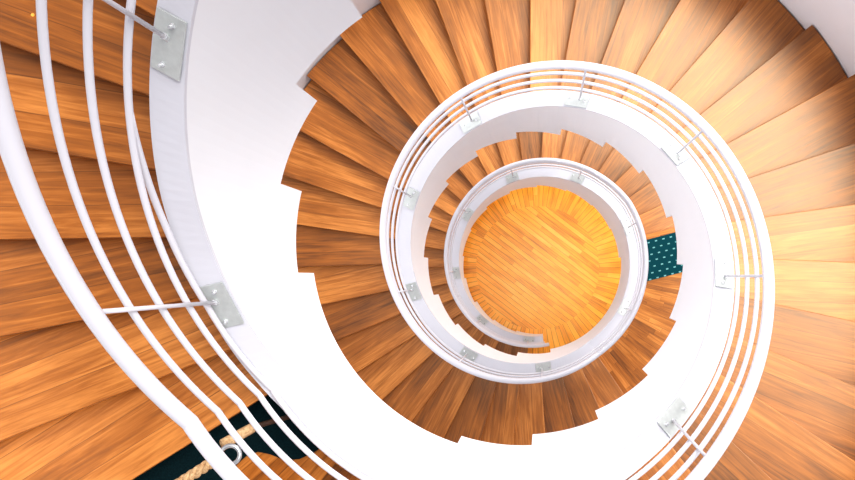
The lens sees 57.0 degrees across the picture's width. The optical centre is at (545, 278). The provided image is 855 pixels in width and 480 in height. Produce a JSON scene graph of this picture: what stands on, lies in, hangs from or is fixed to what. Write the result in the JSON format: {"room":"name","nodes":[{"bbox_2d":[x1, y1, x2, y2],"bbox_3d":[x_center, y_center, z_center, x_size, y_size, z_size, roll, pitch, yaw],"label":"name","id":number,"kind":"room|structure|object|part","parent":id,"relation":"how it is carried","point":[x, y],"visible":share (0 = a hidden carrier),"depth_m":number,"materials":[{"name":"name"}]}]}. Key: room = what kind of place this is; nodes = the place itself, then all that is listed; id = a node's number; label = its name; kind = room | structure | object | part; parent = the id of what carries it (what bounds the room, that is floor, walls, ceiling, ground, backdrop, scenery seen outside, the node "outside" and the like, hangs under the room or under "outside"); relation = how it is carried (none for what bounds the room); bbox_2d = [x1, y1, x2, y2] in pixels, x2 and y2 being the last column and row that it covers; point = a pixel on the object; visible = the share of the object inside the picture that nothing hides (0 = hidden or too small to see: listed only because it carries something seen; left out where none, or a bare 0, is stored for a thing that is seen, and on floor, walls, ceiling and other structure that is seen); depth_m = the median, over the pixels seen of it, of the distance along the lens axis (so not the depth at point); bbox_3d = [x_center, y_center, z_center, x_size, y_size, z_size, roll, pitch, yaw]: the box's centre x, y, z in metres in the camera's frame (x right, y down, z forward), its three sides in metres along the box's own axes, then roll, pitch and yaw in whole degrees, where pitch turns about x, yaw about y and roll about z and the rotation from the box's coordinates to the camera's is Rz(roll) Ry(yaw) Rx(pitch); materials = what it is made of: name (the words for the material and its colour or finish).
{"room":"spiral staircase","nodes":[
{"label":"spiral staircase","id":0,"kind":"room"},
{"bbox_2d":[463,185,620,353],"bbox_3d":[-0.144,-0.209,14.710,8.400,0.120,8.400,0,90,0],"label":"floor","id":1,"kind":"structure","parent":0,"point":[540,259],"depth_m":14.65,"materials":[{"name":"brown wood"}]},
{"bbox_2d":[0,0,854,479],"bbox_3d":[-0.144,-0.209,7.776,6.110,13.748,6.110,0,90,0],"label":"spiral staircase","id":2,"kind":"structure","parent":1,"relation":"on","point":[281,135],"depth_m":5.39,"materials":[{"name":"brown wood"}]},
{"bbox_2d":[134,395,318,479],"bbox_3d":[-1.868,1.076,4.082,1.519,0.010,0.689,-39,90,0],"label":"carpet","id":3,"kind":"object","parent":2,"relation":"on","point":[187,458],"visible":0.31,"depth_m":4.08,"materials":[{"name":"carpet"}]},
{"bbox_2d":[175,415,289,479],"bbox_3d":[-1.891,1.058,3.663,1.571,0.486,0.134,-31,90,0],"label":"rope barrier","id":4,"kind":"object","parent":2,"relation":"attached to","point":[227,442],"visible":0.75,"depth_m":3.47,"materials":[{"name":"beige fabric"}]},
{"bbox_3d":[-1.300,0.687,3.738,0.186,0.336,0.030,-10,90,0],"label":"bracket arm","id":5,"kind":"part","parent":4,"relation":"part of","materials":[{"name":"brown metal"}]},
{"bbox_2d":[0,0,774,479],"bbox_3d":[-0.144,-0.209,7.278,2.762,13.449,2.762,39,90,0],"label":"balustrade","id":6,"kind":"object","parent":2,"relation":"attached to","point":[169,31],"visible":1,"depth_m":3.59,"materials":[{"name":"metal"}]},
{"bbox_3d":[-1.322,-0.840,2.249,0.036,0.892,0.017,28,90,0],"label":"post","id":7,"kind":"part","parent":6,"relation":"part of","materials":[{"name":"metal"}]},
{"bbox_3d":[-1.443,0.106,2.933,0.036,0.899,0.017,-14,90,0],"label":"post","id":8,"kind":"part","parent":6,"relation":"part of","materials":[{"name":"metal"}]},
{"bbox_2d":[160,32,168,41],"bbox_3d":[-1.314,-0.835,2.679,0.025,0.030,0.026,0,90,0],"label":"bolt","id":9,"kind":"object","parent":6,"relation":"attached to","point":[165,37],"depth_m":2.67,"materials":[{"name":"metal"}]},
{"bbox_3d":[-1.315,-0.816,2.703,0.116,0.138,0.191,28,90,0],"label":"mounting plate","id":10,"kind":"part","parent":6,"relation":"part of","materials":[{"name":"metal"}]},
{"bbox_3d":[-1.422,0.119,3.389,0.116,0.136,0.193,-14,90,0],"label":"mounting plate","id":11,"kind":"part","parent":6,"relation":"part of","materials":[{"name":"metal"}]},
{"bbox_3d":[-0.918,0.487,3.263,0.662,1.151,2.328,-42,90,0],"label":"short rail","id":12,"kind":"part","parent":6,"relation":"part of","materials":[{"name":"metal"}]},
{"bbox_3d":[-1.335,-0.815,7.202,0.036,0.896,0.017,27,90,0],"label":"post","id":13,"kind":"part","parent":6,"relation":"part of","materials":[{"name":"metal"}]},
{"bbox_3d":[-1.327,-0.791,7.657,0.116,0.138,0.191,27,90,0],"label":"mounting plate","id":14,"kind":"part","parent":6,"relation":"part of","materials":[{"name":"metal"}]},
{"bbox_3d":[-1.416,0.140,8.332,0.116,0.138,0.191,-14,90,0],"label":"mounting plate","id":15,"kind":"part","parent":6,"relation":"part of","materials":[{"name":"metal"}]},
{"bbox_3d":[-1.458,-0.091,12.657,0.116,0.138,0.191,-4,90,0],"label":"mounting plate","id":16,"kind":"part","parent":6,"relation":"part of","materials":[{"name":"metal"}]},
{"bbox_3d":[-0.668,-1.438,6.554,0.017,0.896,0.035,-23,90,0],"label":"post","id":17,"kind":"part","parent":6,"relation":"part of","materials":[{"name":"metal"}]},
{"bbox_3d":[-1.204,-0.993,11.981,0.116,0.138,0.191,37,90,0],"label":"mounting plate","id":18,"kind":"part","parent":6,"relation":"part of","materials":[{"name":"metal"}]},
{"bbox_3d":[-0.889,0.880,8.987,0.191,0.138,0.116,35,90,0],"label":"mounting plate","id":19,"kind":"part","parent":6,"relation":"part of","materials":[{"name":"metal"}]},
{"bbox_3d":[-0.678,-1.415,7.009,0.191,0.138,0.116,-23,90,0],"label":"mounting plate","id":20,"kind":"part","parent":6,"relation":"part of","materials":[{"name":"metal"}]},
{"bbox_3d":[-1.086,0.714,13.296,0.116,0.138,0.191,-44,90,0],"label":"mounting plate","id":21,"kind":"part","parent":6,"relation":"part of","materials":[{"name":"metal"}]},
{"bbox_3d":[-0.485,-1.483,11.355,0.191,0.138,0.116,-14,90,0],"label":"mounting plate","id":22,"kind":"part","parent":6,"relation":"part of","materials":[{"name":"metal"}]},
{"bbox_3d":[-0.291,1.102,13.933,0.191,0.138,0.116,7,90,0],"label":"mounting plate","id":23,"kind":"part","parent":6,"relation":"part of","materials":[{"name":"metal"}]},
{"bbox_3d":[-0.022,1.105,9.632,0.191,0.138,0.116,-5,90,0],"label":"mounting plate","id":24,"kind":"part","parent":6,"relation":"part of","materials":[{"name":"metal"}]},
{"bbox_3d":[0.443,-1.390,10.682,0.191,0.138,0.116,27,90,0],"label":"mounting plate","id":25,"kind":"part","parent":6,"relation":"part of","materials":[{"name":"metal"}]},
{"bbox_3d":[0.261,-1.464,6.329,0.191,0.138,0.116,19,90,0],"label":"mounting plate","id":26,"kind":"part","parent":6,"relation":"part of","materials":[{"name":"metal"}]},
{"bbox_3d":[0.284,-1.474,5.874,0.017,0.896,0.035,19,90,0],"label":"post","id":27,"kind":"part","parent":6,"relation":"part of","materials":[{"name":"metal"}]},
{"bbox_3d":[1.042,0.369,10.133,0.116,0.014,0.230,27,90,0],"label":"mounting plate","id":28,"kind":"part","parent":6,"relation":"part of","materials":[{"name":"metal"}]},
{"bbox_3d":[1.085,-0.688,10.163,0.116,0.014,0.230,-21,90,0],"label":"mounting plate","id":29,"kind":"part","parent":6,"relation":"part of","materials":[{"name":"metal"}]},
{"bbox_3d":[0.730,0.779,4.369,0.191,0.138,0.116,-41,90,0],"label":"mounting plate","id":30,"kind":"part","parent":6,"relation":"part of","materials":[{"name":"metal"}]},
{"bbox_3d":[0.958,-0.933,5.699,0.116,0.138,0.191,-33,90,0],"label":"mounting plate","id":31,"kind":"part","parent":6,"relation":"part of","materials":[{"name":"metal"}]},
{"bbox_3d":[0.728,0.805,3.914,0.017,0.896,0.036,-41,90,0],"label":"post","id":32,"kind":"part","parent":6,"relation":"part of","materials":[{"name":"metal"}]},
{"bbox_3d":[0.983,-0.927,5.244,0.035,0.896,0.017,-33,90,0],"label":"post","id":33,"kind":"part","parent":6,"relation":"part of","materials":[{"name":"metal"}]},
{"bbox_3d":[1.164,-0.036,5.036,0.116,0.138,0.191,8,90,0],"label":"mounting plate","id":34,"kind":"part","parent":6,"relation":"part of","materials":[{"name":"metal"}]},
{"bbox_3d":[1.179,-0.016,4.580,0.036,0.896,0.017,8,90,0],"label":"post","id":35,"kind":"part","parent":6,"relation":"part of","materials":[{"name":"metal"}]},
{"bbox_2d":[639,232,682,280],"bbox_3d":[1.956,-0.395,10.581,1.668,0.012,0.550,-14,90,0],"label":"carpet","id":36,"kind":"object","parent":2,"relation":"on","point":[662,250],"visible":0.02,"depth_m":10.57,"materials":[{"name":"teal carpet"}]}
]}

